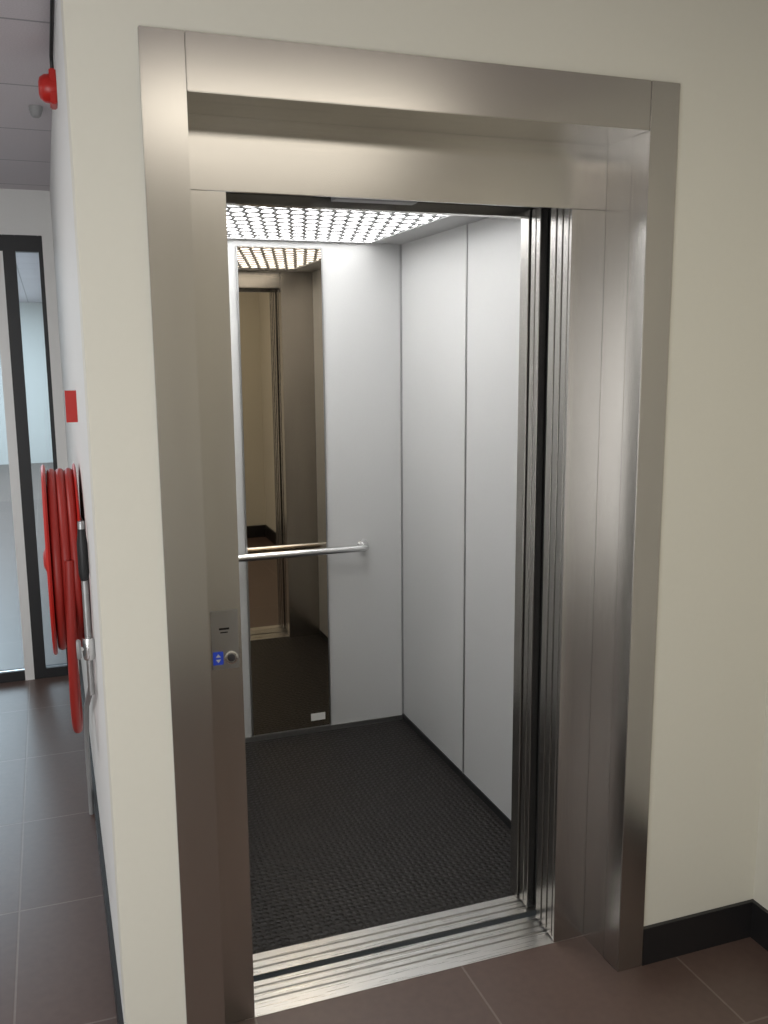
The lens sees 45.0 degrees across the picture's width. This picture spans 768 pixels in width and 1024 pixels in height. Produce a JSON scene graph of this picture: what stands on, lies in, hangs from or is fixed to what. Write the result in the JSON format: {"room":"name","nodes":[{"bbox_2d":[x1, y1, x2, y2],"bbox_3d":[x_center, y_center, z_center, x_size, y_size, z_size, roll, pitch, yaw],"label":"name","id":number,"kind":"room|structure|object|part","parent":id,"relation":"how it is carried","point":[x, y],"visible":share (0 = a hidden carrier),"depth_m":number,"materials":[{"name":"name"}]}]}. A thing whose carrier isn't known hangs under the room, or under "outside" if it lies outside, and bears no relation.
{"room":"elevator lobby","nodes":[
{"label":"elevator lobby","id":0,"kind":"room"},
{"bbox_2d":[0,302,52,464],"bbox_3d":[-6.726,-1.987,14.524,2.867,2.550,0.100,-4,10,-19],"label":"window","id":1,"kind":"structure","parent":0,"point":[31,314],"depth_m":14.86,"materials":[{"name":"glass"}]},
{"bbox_2d":[0,189,52,235],"bbox_3d":[-3.045,-1.423,4.246,2.867,0.220,0.060,-4,10,-19],"label":"wall","id":2,"kind":"structure","parent":0,"point":[22,212],"depth_m":4.66,"materials":[{"name":"white paint"}]},
{"bbox_2d":[0,234,68,682],"bbox_3d":[-3.059,-0.165,4.454,2.815,2.330,0.060,-4,10,-19],"label":"door","id":3,"kind":"structure","parent":2,"relation":"in","point":[9,244],"depth_m":4.83,"materials":[{"name":"black plastic"}]},
{"bbox_2d":[0,251,34,679],"bbox_3d":[-1.936,-0.203,4.859,0.047,2.250,0.060,-4,10,-19],"label":"post","id":4,"kind":"object","parent":3,"relation":"attached to","point":[4,332],"visible":1,"depth_m":4.84,"materials":[{"name":"white plastic"}]},
{"bbox_2d":[0,0,54,302],"bbox_3d":[-4.343,-2.236,7.752,2.867,0.210,14.000,-4,10,-19],"label":"ceiling","id":5,"kind":"structure","parent":0,"point":[25,140],"depth_m":3.12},
{"bbox_2d":[28,105,42,117],"bbox_3d":[-1.159,-1.332,3.086,0.044,0.035,0.044,-4,10,-19],"label":"smoke detector","id":6,"kind":"object","parent":5,"relation":"attached to","point":[36,111],"visible":1,"depth_m":3.07,"materials":[{"name":"grey plastic"}]},
{"bbox_2d":[50,0,123,1019],"bbox_3d":[-1.125,-0.133,3.529,0.100,2.550,3.080,-4,10,-19],"label":"wall","id":7,"kind":"structure","parent":0,"point":[61,196],"depth_m":2.53,"materials":[{"name":"white paint"}]},
{"bbox_2d":[38,0,57,109],"bbox_3d":[-0.785,-1.109,2.160,0.046,0.135,0.818,-4,10,-19],"label":"fire alarm sounder","id":8,"kind":"object","parent":7,"relation":"attached to","point":[47,86],"visible":0.99,"depth_m":2.48,"materials":[{"name":"red plastic"}]},
{"bbox_2d":[41,463,94,814],"bbox_3d":[-0.998,0.540,2.973,0.121,1.411,0.987,-4,10,-19],"label":"hose reel","id":9,"kind":"object","parent":7,"relation":"attached to","point":[65,554],"visible":1,"depth_m":2.61,"materials":[{"name":"red rubber"}]},
{"bbox_2d":[64,390,77,421],"bbox_3d":[-0.892,-0.301,2.643,0.031,0.090,0.012,-4,10,-19],"label":"sign","id":10,"kind":"object","parent":7,"relation":"attached to","point":[70,395],"visible":1,"depth_m":2.64,"materials":[{"name":"red plastic"}]},
{"bbox_2d":[78,659,123,1023],"bbox_3d":[-1.132,1.095,3.621,0.012,0.100,3.110,-4,10,-19],"label":"baseboard","id":11,"kind":"structure","parent":7,"relation":"attached to","point":[117,996],"depth_m":2.86,"materials":[{"name":"black"}]},
{"bbox_2d":[226,192,535,953],"bbox_3d":[-0.189,0.052,3.386,1.185,2.300,1.549,-4,10,-19],"label":"car","id":12,"kind":"object","parent":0,"point":[407,805],"visible":0.55,"depth_m":3.69,"materials":[{"name":"grey metal"}]},
{"bbox_2d":[235,245,330,736],"bbox_3d":[-0.430,-0.056,4.076,0.372,2.150,0.010,-4,10,-19],"label":"mirror","id":13,"kind":"object","parent":12,"relation":"attached to","point":[280,309],"visible":1,"depth_m":4.06,"materials":[{"name":"brown mirror"}]},
{"bbox_2d":[239,539,368,561],"bbox_3d":[-0.450,0.182,4.067,0.832,0.052,0.088,-4,10,-19],"label":"handrail","id":14,"kind":"object","parent":12,"relation":"attached to","point":[362,545],"visible":0.57,"depth_m":4.06,"materials":[{"name":"silver metal"}]},
{"bbox_2d":[226,205,448,242],"bbox_3d":[-0.245,-1.042,3.227,0.885,0.029,1.350,-4,10,-19],"label":"light","id":15,"kind":"object","parent":12,"relation":"attached to","point":[243,222],"depth_m":3.42,"materials":[{"name":"white plastic"}]},
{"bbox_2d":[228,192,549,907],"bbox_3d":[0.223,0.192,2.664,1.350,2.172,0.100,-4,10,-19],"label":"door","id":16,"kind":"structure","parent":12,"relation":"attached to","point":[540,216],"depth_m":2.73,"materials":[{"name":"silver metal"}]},
{"bbox_2d":[253,895,535,981],"bbox_3d":[0.141,1.283,2.853,1.220,0.031,0.094,-4,10,-19],"label":"sill","id":17,"kind":"structure","parent":12,"relation":"attached to","point":[329,950],"depth_m":2.79,"materials":[{"name":"metal"}]},
{"bbox_3d":[0.198,-0.036,3.940,0.006,2.200,0.696,-4,10,-19],"label":"seam trim","id":18,"kind":"part","parent":12,"relation":"part of","materials":[{"name":"grey metal"}]},
{"bbox_2d":[535,208,550,907],"bbox_3d":[0.601,0.191,2.767,0.270,2.132,0.042,-4,10,-19],"label":"seal","id":19,"kind":"object","parent":12,"relation":"attached to","point":[550,208],"visible":0.07,"depth_m":2.72,"materials":[{"name":"black rubber"}]},
{"bbox_2d":[0,462,767,1023],"bbox_3d":[-3.004,0.587,7.238,4.677,0.100,16.750,-4,10,-19],"label":"floor","id":20,"kind":"structure","parent":0,"point":[55,964],"depth_m":2.69,"materials":[{"name":"brown tile"}]},
{"bbox_2d":[42,236,78,666],"bbox_3d":[-1.711,-0.259,4.932,0.052,2.330,0.060,-4,10,-19],"label":"pier","id":21,"kind":"object","parent":20,"relation":"on","point":[47,241],"depth_m":4.80,"materials":[{"name":"white paint"}]},
{"bbox_2d":[60,0,767,1023],"bbox_3d":[0.223,0.009,2.321,1.810,2.660,0.120,-4,10,-19],"label":"wall","id":22,"kind":"structure","parent":0,"point":[711,655],"depth_m":2.21,"materials":[{"name":"beige paint"}]},
{"bbox_2d":[137,26,224,1023],"bbox_3d":[-0.444,0.204,2.071,0.090,2.372,0.072,-4,10,-19],"label":"door frame","id":23,"kind":"structure","parent":22,"relation":"attached to","point":[161,51],"depth_m":2.00,"materials":[{"name":"metal"}]},
{"bbox_2d":[191,190,254,1023],"bbox_3d":[-0.402,0.310,2.267,0.106,2.096,0.012,-4,10,-19],"label":"door frame","id":24,"kind":"structure","parent":22,"relation":"attached to","point":[208,208],"depth_m":2.23,"materials":[{"name":"metal"}]},
{"bbox_2d":[210,609,238,669],"bbox_3d":[-0.387,0.313,2.261,0.066,0.148,0.010,-4,10,-19],"label":"panel","id":25,"kind":"object","parent":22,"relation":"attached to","point":[224,624],"visible":1,"depth_m":2.26,"materials":[{"name":"grey metal"}]},
{"bbox_2d":[188,114,607,210],"bbox_3d":[0.060,-0.836,2.241,1.107,0.160,0.012,-4,10,-19],"label":"header","id":26,"kind":"object","parent":22,"relation":"attached to","point":[227,154],"visible":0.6,"depth_m":2.22,"materials":[{"name":"metal"}]},
{"bbox_2d":[187,100,630,145],"bbox_3d":[0.078,-0.916,2.175,1.107,0.020,0.119,-4,10,-19],"label":"soffit","id":27,"kind":"structure","parent":22,"relation":"attached to","point":[193,107],"depth_m":2.15,"materials":[{"name":"silver metal"}]},
{"bbox_2d":[246,915,582,1019],"bbox_3d":[0.189,1.305,2.721,1.220,0.031,0.139,-4,10,-19],"label":"sill","id":28,"kind":"structure","parent":22,"relation":"attached to","point":[308,986],"depth_m":2.66,"materials":[{"name":"metal"}]},
{"bbox_2d":[184,31,650,136],"bbox_3d":[0.110,-0.947,2.078,1.105,0.114,0.072,-4,10,-19],"label":"header","id":29,"kind":"object","parent":22,"relation":"attached to","point":[220,68],"visible":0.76,"depth_m":2.02,"materials":[{"name":"metal"}]},
{"bbox_2d":[552,209,605,941],"bbox_3d":[0.542,0.244,2.601,0.101,2.096,0.012,-4,10,-19],"label":"door frame","id":30,"kind":"structure","parent":22,"relation":"attached to","point":[587,227],"depth_m":2.58,"materials":[{"name":"metal"}]},
{"bbox_2d":[583,137,632,956],"bbox_3d":[0.615,0.122,2.553,0.020,2.352,0.129,-4,10,-19],"label":"reveal","id":31,"kind":"object","parent":22,"relation":"attached to","point":[619,158],"visible":0.57,"depth_m":2.53,"materials":[{"name":"metal"}]},
{"bbox_2d":[604,80,679,971],"bbox_3d":[0.678,0.127,2.468,0.082,2.372,0.072,-4,10,-19],"label":"door frame","id":32,"kind":"structure","parent":22,"relation":"attached to","point":[654,155],"depth_m":2.42,"materials":[{"name":"metal"}]},
{"bbox_2d":[642,900,751,965],"bbox_3d":[0.249,1.274,2.474,1.798,0.115,0.012,-4,10,-19],"label":"baseboard","id":33,"kind":"structure","parent":22,"relation":"attached to","point":[672,938],"depth_m":2.70,"materials":[{"name":"black"}]},
{"bbox_2d":[753,676,767,909],"bbox_3d":[1.597,0.163,1.367,0.120,2.660,2.870,-4,10,-19],"label":"wall","id":34,"kind":"structure","parent":0,"point":[760,892],"depth_m":2.71,"materials":[{"name":"beige paint"}]},
{"bbox_2d":[750,899,767,950],"bbox_3d":[1.565,1.431,1.506,0.012,0.115,2.750,-4,10,-19],"label":"baseboard","id":35,"kind":"structure","parent":34,"relation":"attached to","point":[759,919],"depth_m":2.74,"materials":[{"name":"black"}]},
{"bbox_3d":[0.229,-0.847,2.369,1.400,0.045,0.105,-4,10,-19],"label":"track","id":36,"kind":"object","parent":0,"visible":0},
{"bbox_2d":[536,208,570,936],"bbox_3d":[0.685,0.200,2.715,0.448,2.132,0.102,-4,10,-19],"label":"door","id":37,"kind":"structure","parent":36,"relation":"hanging from","point":[560,218],"depth_m":2.62,"materials":[{"name":"metal"}]},
{"bbox_3d":[0.674,0.194,2.749,0.444,2.132,0.030,-4,10,-19],"label":"panel","id":38,"kind":"part","parent":37,"relation":"part of","materials":[{"name":"metal"}]},
{"bbox_3d":[0.686,0.200,2.714,0.446,2.132,0.026,-4,10,-19],"label":"slow panel","id":39,"kind":"part","parent":37,"relation":"part of","materials":[{"name":"metal"}]},
{"bbox_3d":[0.698,0.205,2.680,0.448,2.132,0.026,-4,10,-19],"label":"fast panel","id":40,"kind":"part","parent":37,"relation":"part of","materials":[{"name":"metal"}]}
]}

